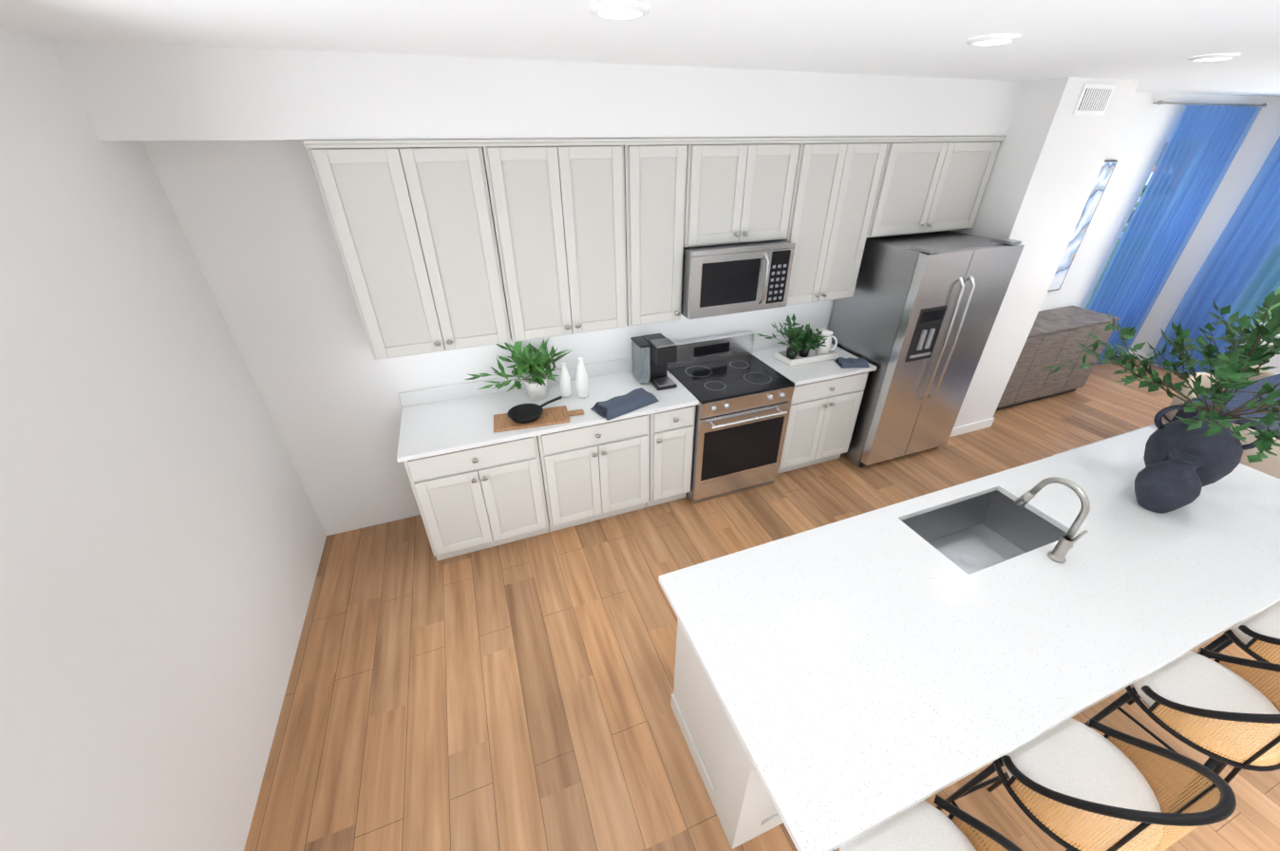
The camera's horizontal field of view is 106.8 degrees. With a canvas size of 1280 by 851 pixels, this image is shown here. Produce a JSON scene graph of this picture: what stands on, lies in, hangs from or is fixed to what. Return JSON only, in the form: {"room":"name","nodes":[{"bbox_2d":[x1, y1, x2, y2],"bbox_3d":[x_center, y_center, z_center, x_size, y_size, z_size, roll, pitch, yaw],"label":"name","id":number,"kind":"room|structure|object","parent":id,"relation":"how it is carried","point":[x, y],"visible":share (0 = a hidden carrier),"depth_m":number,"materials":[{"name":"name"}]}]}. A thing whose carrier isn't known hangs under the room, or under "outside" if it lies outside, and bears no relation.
{"room":"kitchen","nodes":[
{"label":"kitchen","id":0,"kind":"room"},
{"bbox_2d":[0,26,326,850],"bbox_3d":[-1.658,0.533,1.169,0.150,2.740,3.742,-11,33,-17],"label":"wall","id":1,"kind":"structure","parent":0,"point":[161,537],"depth_m":1.66,"materials":[{"name":"white paint"}]},
{"bbox_2d":[0,0,1279,96],"bbox_3d":[3.036,-0.998,0.907,9.350,0.100,6.300,-11,33,-17],"label":"ceiling","id":2,"kind":"structure","parent":0,"point":[1153,46],"depth_m":1.67,"materials":[{"name":"white paint"}]},
{"bbox_2d":[47,38,1023,140],"bbox_3d":[0.181,-1.814,2.692,5.080,0.315,0.335,-11,33,-17],"label":"soffit","id":3,"kind":"structure","parent":2,"relation":"attached to","point":[130,91],"depth_m":2.23,"materials":[{"name":"white paint"}]},
{"bbox_2d":[590,0,649,18],"bbox_3d":[-0.054,-1.158,1.317,0.178,0.013,0.211,-11,33,-17],"label":"recessed light","id":4,"kind":"object","parent":2,"relation":"in","point":[619,9],"depth_m":1.32,"materials":[{"name":"white plastic"}]},
{"bbox_2d":[966,34,1020,45],"bbox_3d":[1.305,-1.430,1.753,0.223,0.013,0.209,-11,33,-17],"label":"recessed light","id":5,"kind":"object","parent":2,"relation":"in","point":[996,39],"depth_m":1.77,"materials":[{"name":"white plastic"}]},
{"bbox_2d":[1187,53,1241,61],"bbox_3d":[2.643,-1.697,2.181,0.282,0.013,0.208,-11,33,-17],"label":"recessed light","id":6,"kind":"object","parent":2,"relation":"in","point":[1213,57],"depth_m":2.21,"materials":[{"name":"white plastic"}]},
{"bbox_2d":[141,92,1268,535],"bbox_3d":[1.959,-1.263,4.107,9.350,2.740,0.150,-11,33,-17],"label":"wall","id":7,"kind":"structure","parent":0,"point":[255,225],"depth_m":2.93,"materials":[{"name":"white paint"}]},
{"bbox_2d":[302,139,515,359],"bbox_3d":[-1.183,-0.954,2.609,0.758,1.052,0.327,-11,33,-17],"label":"upper cabinet","id":8,"kind":"object","parent":7,"relation":"attached to","point":[443,245],"depth_m":2.44,"materials":[{"name":"grey paint"}]},
{"bbox_2d":[485,138,633,341],"bbox_3d":[-0.480,-1.094,2.834,0.745,1.052,0.327,-11,33,-17],"label":"upper cabinet","id":9,"kind":"object","parent":7,"relation":"attached to","point":[563,204],"depth_m":2.67,"materials":[{"name":"grey paint"}]},
{"bbox_2d":[397,327,826,407],"bbox_3d":[0.013,-0.479,3.612,3.380,0.099,0.020,-11,33,-17],"label":"backsplash","id":10,"kind":"structure","parent":7,"relation":"attached to","point":[595,369],"depth_m":3.29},
{"bbox_2d":[629,137,694,325],"bbox_3d":[0.046,-1.199,3.003,0.379,1.052,0.327,-11,33,-17],"label":"upper cabinet","id":11,"kind":"object","parent":7,"relation":"attached to","point":[659,167],"depth_m":2.84,"materials":[{"name":"grey paint"}]},
{"bbox_2d":[686,137,808,246],"bbox_3d":[0.580,-1.505,3.054,0.758,0.588,0.327,-11,33,-17],"label":"upper cabinet","id":12,"kind":"object","parent":7,"relation":"attached to","point":[743,190],"depth_m":2.92,"materials":[{"name":"grey paint"}]},
{"bbox_2d":[680,239,795,319],"bbox_3d":[0.608,-1.032,3.262,0.752,0.423,0.470,-11,33,-17],"label":"microwave","id":13,"kind":"object","parent":12,"relation":"attached to","point":[722,279],"visible":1,"depth_m":3.10,"materials":[{"name":"silver metal"}]},
{"bbox_2d":[786,136,895,305],"bbox_3d":[1.261,-1.442,3.392,0.688,1.052,0.327,-11,33,-17],"label":"upper cabinet","id":14,"kind":"object","parent":7,"relation":"attached to","point":[842,178],"depth_m":3.23,"materials":[{"name":"grey paint"}]},
{"bbox_2d":[872,135,1006,237],"bbox_3d":[2.070,-1.787,3.540,1.036,0.623,0.327,-11,33,-17],"label":"upper cabinet","id":15,"kind":"object","parent":7,"relation":"attached to","point":[931,183],"depth_m":3.40,"materials":[{"name":"grey paint"}]},
{"bbox_2d":[1047,159,1117,291],"bbox_3d":[3.969,-1.845,4.527,0.840,1.180,0.028,-11,33,-17],"label":"picture","id":16,"kind":"object","parent":7,"relation":"attached to","point":[1089,208],"visible":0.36,"depth_m":4.58,"materials":[{"name":"blue"}]},
{"bbox_2d":[1153,100,1266,107],"bbox_3d":[5.274,-2.968,4.391,1.700,0.032,0.089,-11,33,-17],"label":"curtain rod","id":17,"kind":"object","parent":7,"relation":"attached to","point":[1207,103],"visible":1,"depth_m":4.34,"materials":[{"name":"silver metal"}]},
{"bbox_2d":[1086,104,1226,317],"bbox_3d":[5.173,-1.797,5.013,0.618,2.622,0.087,-11,33,-17],"label":"curtain","id":18,"kind":"object","parent":17,"relation":"hanging from","point":[1190,138],"visible":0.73,"depth_m":4.76,"materials":[{"name":"blue fabric"}]},
{"bbox_2d":[1095,106,1261,364],"bbox_3d":[5.743,-1.911,5.196,0.598,2.622,0.087,-11,33,-17],"label":"curtain","id":19,"kind":"object","parent":17,"relation":"hanging from","point":[1232,129],"visible":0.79,"depth_m":5.01,"materials":[{"name":"blue fabric"}]},
{"bbox_2d":[244,358,1279,850],"bbox_3d":[3.052,1.434,2.374,9.350,0.100,6.300,-11,33,-17],"label":"floor","id":20,"kind":"structure","parent":0,"point":[514,695],"depth_m":2.47,"materials":[{"name":"brown wood"}]},
{"bbox_2d":[400,437,552,560],"bbox_3d":[-1.087,0.353,3.256,0.757,0.885,0.617,-11,33,-17],"label":"base cabinet","id":21,"kind":"object","parent":20,"relation":"on","point":[477,482],"depth_m":2.98,"materials":[{"name":"grey paint"}]},
{"bbox_2d":[396,369,698,462],"bbox_3d":[-0.587,-0.134,3.171,1.863,0.030,0.637,-11,33,-17],"label":"countertop","id":22,"kind":"structure","parent":21,"relation":"on","point":[467,423],"depth_m":3.05,"materials":[{"name":"white stone"}]},
{"bbox_2d":[463,338,573,400],"bbox_3d":[-0.758,-0.325,3.048,0.718,0.423,0.517,-11,33,-17],"label":"potted plant","id":23,"kind":"object","parent":22,"relation":"on","point":[527,361],"visible":1,"depth_m":3.10,"materials":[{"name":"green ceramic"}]},
{"bbox_2d":[493,405,583,432],"bbox_3d":[-0.631,-0.051,2.989,0.560,0.016,0.200,-8,32,-13],"label":"cutting board","id":24,"kind":"object","parent":22,"relation":"on","point":[548,416],"visible":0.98,"depth_m":2.95,"materials":[{"name":"brown wood"}]},
{"bbox_2d":[507,395,562,423],"bbox_3d":[-0.656,-0.106,3.003,0.370,0.059,0.218,-23,38,-33],"label":"pan","id":25,"kind":"object","parent":24,"relation":"on","point":[524,413],"visible":1,"depth_m":3.00,"materials":[{"name":"black metal"}]},
{"bbox_2d":[559,362,571,396],"bbox_3d":[-0.506,-0.309,3.203,0.080,0.234,0.080,-11,33,-17],"label":"vase","id":26,"kind":"object","parent":22,"relation":"on","point":[565,384],"visible":1,"depth_m":3.18,"materials":[{"name":"white ceramic"}]},
{"bbox_2d":[575,357,588,397],"bbox_3d":[-0.390,-0.322,3.184,0.086,0.274,0.086,-11,33,-17],"label":"vase","id":27,"kind":"object","parent":22,"relation":"on","point":[582,383],"visible":1,"depth_m":3.16,"materials":[{"name":"white ceramic"}]},
{"bbox_2d":[590,387,658,420],"bbox_3d":[-0.098,-0.162,3.122,0.420,0.060,0.200,-22,37,-32],"label":"towel","id":28,"kind":"object","parent":22,"relation":"on","point":[633,400],"visible":1,"depth_m":3.08,"materials":[{"name":"blue fabric"}]},
{"bbox_2d":[630,333,677,390],"bbox_3d":[0.096,-0.455,3.362,0.235,0.315,0.310,-11,33,-17],"label":"coffee maker","id":29,"kind":"object","parent":22,"relation":"on","point":[653,355],"visible":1,"depth_m":3.32,"materials":[{"name":"black plastic"}]},
{"bbox_2d":[541,414,655,530],"bbox_3d":[-0.382,0.212,3.482,0.750,0.885,0.617,-11,33,-17],"label":"base cabinet","id":30,"kind":"object","parent":20,"relation":"on","point":[604,470],"depth_m":3.21,"materials":[{"name":"grey paint"}]},
{"bbox_2d":[655,403,698,505],"bbox_3d":[0.126,0.111,3.644,0.335,0.885,0.617,-11,33,-17],"label":"base cabinet","id":31,"kind":"object","parent":20,"relation":"on","point":[674,430],"depth_m":3.37,"materials":[{"name":"grey paint"}]},
{"bbox_2d":[670,623,783,848],"bbox_3d":[1.701,0.870,2.370,3.109,0.886,0.630,-11,33,-17],"label":"kitchen island","id":32,"kind":"object","parent":20,"relation":"on","point":[744,811],"depth_m":1.88,"materials":[{"name":"grey paint"}]},
{"bbox_2d":[658,426,1279,850],"bbox_3d":[1.740,0.545,2.021,3.204,0.030,0.946,-11,33,-17],"label":"island countertop","id":33,"kind":"structure","parent":32,"relation":"on","point":[861,672],"depth_m":1.72,"materials":[{"name":"white stone"}]},
{"bbox_2d":[904,490,1064,570],"bbox_3d":[1.565,0.557,2.216,0.685,0.213,0.384,-11,33,-17],"label":"sink","id":34,"kind":"object","parent":33,"relation":"in","point":[985,528],"depth_m":2.36,"materials":[{"name":"grey metal"}]},
{"bbox_2d":[1014,476,1090,563],"bbox_3d":[1.712,0.357,1.976,0.086,0.337,0.255,-11,33,-17],"label":"faucet","id":35,"kind":"object","parent":33,"relation":"on","point":[1063,547],"visible":1,"depth_m":1.92,"materials":[{"name":"silver metal"}]},
{"bbox_2d":[1045,290,1279,486],"bbox_3d":[2.581,-0.092,2.144,1.224,0.922,1.078,24,39,34],"label":"vase","id":36,"kind":"object","parent":33,"relation":"on","point":[1209,436],"visible":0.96,"depth_m":2.14,"materials":[{"name":"ceramic"}]},
{"bbox_2d":[1134,449,1204,513],"bbox_3d":[2.432,0.256,2.191,0.208,0.279,0.236,15,34,24],"label":"vase","id":37,"kind":"object","parent":33,"relation":"on","point":[1171,481],"visible":0.96,"depth_m":2.13,"materials":[{"name":"ceramic"}]},
{"bbox_2d":[667,331,794,504],"bbox_3d":[0.661,-0.053,3.707,0.750,1.095,0.682,-11,33,-17],"label":"range","id":38,"kind":"object","parent":20,"relation":"on","point":[737,388],"visible":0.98,"depth_m":3.52,"materials":[{"name":"silver metal"}]},
{"bbox_2d":[752,354,875,473],"bbox_3d":[1.339,-0.131,4.032,0.727,0.885,0.617,-11,33,-17],"label":"base cabinet","id":39,"kind":"object","parent":20,"relation":"on","point":[823,414],"depth_m":3.76,"materials":[{"name":"grey paint"}]},
{"bbox_2d":[752,343,876,388],"bbox_3d":[1.352,-0.520,3.792,0.753,0.030,0.637,-11,33,-17],"label":"countertop","id":40,"kind":"structure","parent":39,"relation":"on","point":[827,369],"depth_m":3.62,"materials":[{"name":"white stone"}]},
{"bbox_2d":[774,345,839,366],"bbox_3d":[1.331,-0.563,3.784,0.465,0.050,0.205,-11,33,-17],"label":"tray","id":41,"kind":"object","parent":40,"relation":"on","point":[813,356],"visible":0.67,"depth_m":3.73,"materials":[{"name":"white ceramic"}]},
{"bbox_2d":[756,313,831,358],"bbox_3d":[1.169,-0.664,3.659,0.382,0.326,0.451,-18,35,-27],"label":"potted plant","id":42,"kind":"object","parent":41,"relation":"on","point":[791,350],"visible":0.88,"depth_m":3.66,"materials":[{"name":"green plant"}]},
{"bbox_2d":[783,323,827,357],"bbox_3d":[1.271,-0.647,3.680,0.296,0.274,0.401,-11,33,-17],"label":"potted plant","id":43,"kind":"object","parent":41,"relation":"on","point":[802,352],"visible":0.56,"depth_m":3.72,"materials":[{"name":"green plant"}]},
{"bbox_2d":[815,329,837,355],"bbox_3d":[1.481,-0.647,3.764,0.154,0.184,0.112,24,39,34],"label":"pitcher","id":44,"kind":"object","parent":41,"relation":"on","point":[820,349],"visible":0.85,"depth_m":3.74,"materials":[{"name":"white ceramic"}]},
{"bbox_2d":[833,357,869,368],"bbox_3d":[1.637,-0.495,3.673,0.220,0.042,0.150,-2,31,-3],"label":"folded towel","id":45,"kind":"object","parent":40,"relation":"on","point":[849,363],"visible":0.98,"depth_m":3.63,"materials":[{"name":"blue fabric"}]},
{"bbox_2d":[828,230,1024,467],"bbox_3d":[2.195,-0.619,3.961,0.907,1.785,0.811,-11,33,-17],"label":"fridge","id":46,"kind":"object","parent":20,"relation":"on","point":[912,319],"visible":0.96,"depth_m":3.59,"materials":[{"name":"silver metal"}]},
{"bbox_2d":[833,794,1022,850],"bbox_3d":[0.763,1.402,1.409,0.449,0.979,0.446,-13,33,-20],"label":"stool","id":47,"kind":"object","parent":20,"relation":"on","point":[923,825],"visible":0.58,"depth_m":1.35,"materials":[{"name":"white fabric"}]},
{"bbox_2d":[995,305,1120,411],"bbox_3d":[4.085,-0.695,4.981,1.520,0.840,0.456,-11,33,-17],"label":"sideboard","id":48,"kind":"object","parent":20,"relation":"on","point":[1055,336],"visible":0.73,"depth_m":4.78,"materials":[{"name":"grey wood"}]},
{"bbox_2d":[935,717,1236,850],"bbox_3d":[1.390,1.277,1.609,0.449,0.979,0.446,-9,32,-15],"label":"stool","id":49,"kind":"object","parent":20,"relation":"on","point":[1078,785],"visible":0.85,"depth_m":1.44,"materials":[{"name":"black metal"}]},
{"bbox_2d":[1053,424,1157,455],"bbox_3d":[5.261,0.444,3.886,2.740,0.008,1.820,-11,33,-17],"label":"rug","id":50,"kind":"object","parent":20,"relation":"on","point":[1154,426],"visible":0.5,"depth_m":4.47,"materials":[{"name":"white fabric"}]},
{"bbox_2d":[1161,372,1223,424],"bbox_3d":[4.408,0.049,3.734,0.535,0.827,0.508,-11,33,-17],"label":"dining chair","id":51,"kind":"object","parent":50,"relation":"on","point":[1168,417],"visible":0.15,"depth_m":3.70,"materials":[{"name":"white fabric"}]},
{"bbox_2d":[1170,373,1279,439],"bbox_3d":[4.977,0.194,3.567,1.778,0.751,0.918,-11,33,-17],"label":"dining table","id":52,"kind":"object","parent":50,"relation":"on","point":[1241,398],"visible":0.08,"depth_m":3.49,"materials":[{"name":"blue"}]},
{"bbox_2d":[1230,423,1279,478],"bbox_3d":[4.037,0.347,3.245,0.508,0.827,0.535,-11,33,-17],"label":"dining chair","id":53,"kind":"object","parent":50,"relation":"on","point":[1270,465],"visible":0.08,"depth_m":2.96,"materials":[{"name":"beige fabric"}]},
{"bbox_2d":[1243,364,1274,381],"bbox_3d":[5.007,-0.070,3.926,0.535,0.827,0.508,-11,33,-17],"label":"dining chair","id":54,"kind":"object","parent":50,"relation":"on","point":[1267,373],"visible":0.06,"depth_m":3.91,"materials":[{"name":"beige fabric"}]},
{"bbox_2d":[1084,646,1279,812],"bbox_3d":[2.045,1.147,1.819,0.449,0.979,0.446,-13,33,-19],"label":"stool","id":55,"kind":"object","parent":20,"relation":"on","point":[1227,715],"visible":0.77,"depth_m":1.67,"materials":[{"name":"white fabric"}]},
{"bbox_2d":[1127,601,1279,783],"bbox_3d":[2.662,1.023,2.017,0.449,0.979,0.446,-10,33,-16],"label":"stool","id":56,"kind":"object","parent":20,"relation":"on","point":[1256,636],"visible":0.38,"depth_m":1.93,"materials":[{"name":"black metal"}]},
{"bbox_2d":[951,76,1139,427],"bbox_3d":[2.951,-1.249,4.072,0.720,2.740,0.620,-11,33,-17],"label":"wall","id":57,"kind":"structure","parent":0,"point":[1051,155],"depth_m":3.48,"materials":[{"name":"white paint"}]},
{"bbox_2d":[949,416,994,436],"bbox_3d":[3.077,0.035,4.503,0.734,0.095,0.014,-11,33,-17],"label":"baseboard","id":58,"kind":"structure","parent":57,"relation":"attached to","point":[970,427],"depth_m":4.52,"materials":[{"name":"white wood"}]},
{"bbox_2d":[1072,83,1116,115],"bbox_3d":[3.023,-2.164,3.160,0.310,0.170,0.012,-11,33,-17],"label":"air vent","id":59,"kind":"object","parent":57,"relation":"in","point":[1094,99],"visible":1,"depth_m":3.15,"materials":[{"name":"white metal"}]},
{"bbox_2d":[1130,95,1279,375],"bbox_3d":[7.375,-0.605,2.958,0.150,2.740,6.150,-11,33,-17],"label":"wall","id":60,"kind":"structure","parent":0,"point":[1260,141],"depth_m":5.15,"materials":[{"name":"white paint"}]},
{"bbox_2d":[1127,349,1190,376],"bbox_3d":[7.278,0.507,3.677,0.017,0.095,6.000,-11,33,-17],"label":"baseboard","id":61,"kind":"structure","parent":60,"relation":"attached to","point":[1139,353],"depth_m":5.95,"materials":[{"name":"white"}]},
{"bbox_2d":[1249,321,1279,337],"bbox_3d":[6.616,-1.719,4.517,0.140,1.775,0.920,-11,33,-17],"label":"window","id":62,"kind":"structure","parent":60,"relation":"in","point":[1277,335],"depth_m":5.05,"materials":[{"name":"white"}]},
{"label":"outside","id":63,"kind":"structure","parent":0,"visible":0},
{"bbox_2d":[1085,192,1279,323],"bbox_3d":[71.974,-5.210,19.978,131.950,0.330,260.000,-11,33,-17],"label":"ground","id":64,"kind":"structure","parent":63,"point":[1277,291],"depth_m":22.20,"materials":[{"name":"grey"}]},
{"bbox_2d":[1136,142,1167,202],"bbox_3d":[73.789,-14.317,24.241,30.200,10.900,97.870,-11,33,-17],"label":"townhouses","id":65,"kind":"structure","parent":64,"relation":"on","point":[1157,162],"depth_m":58.35,"materials":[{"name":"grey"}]},
{"bbox_3d":[6.728,-2.409,3.448,0.089,0.032,2.770,-11,33,-17],"label":"curtain rod","id":66,"kind":"object","parent":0,"visible":0},
{"bbox_2d":[1148,136,1279,374],"bbox_3d":[6.356,-1.751,4.925,0.086,2.622,0.646,-11,33,-17],"label":"curtain","id":67,"kind":"object","parent":66,"relation":"hanging from","point":[1239,270],"visible":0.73,"depth_m":5.02,"materials":[{"name":"blue fabric"}]}
]}

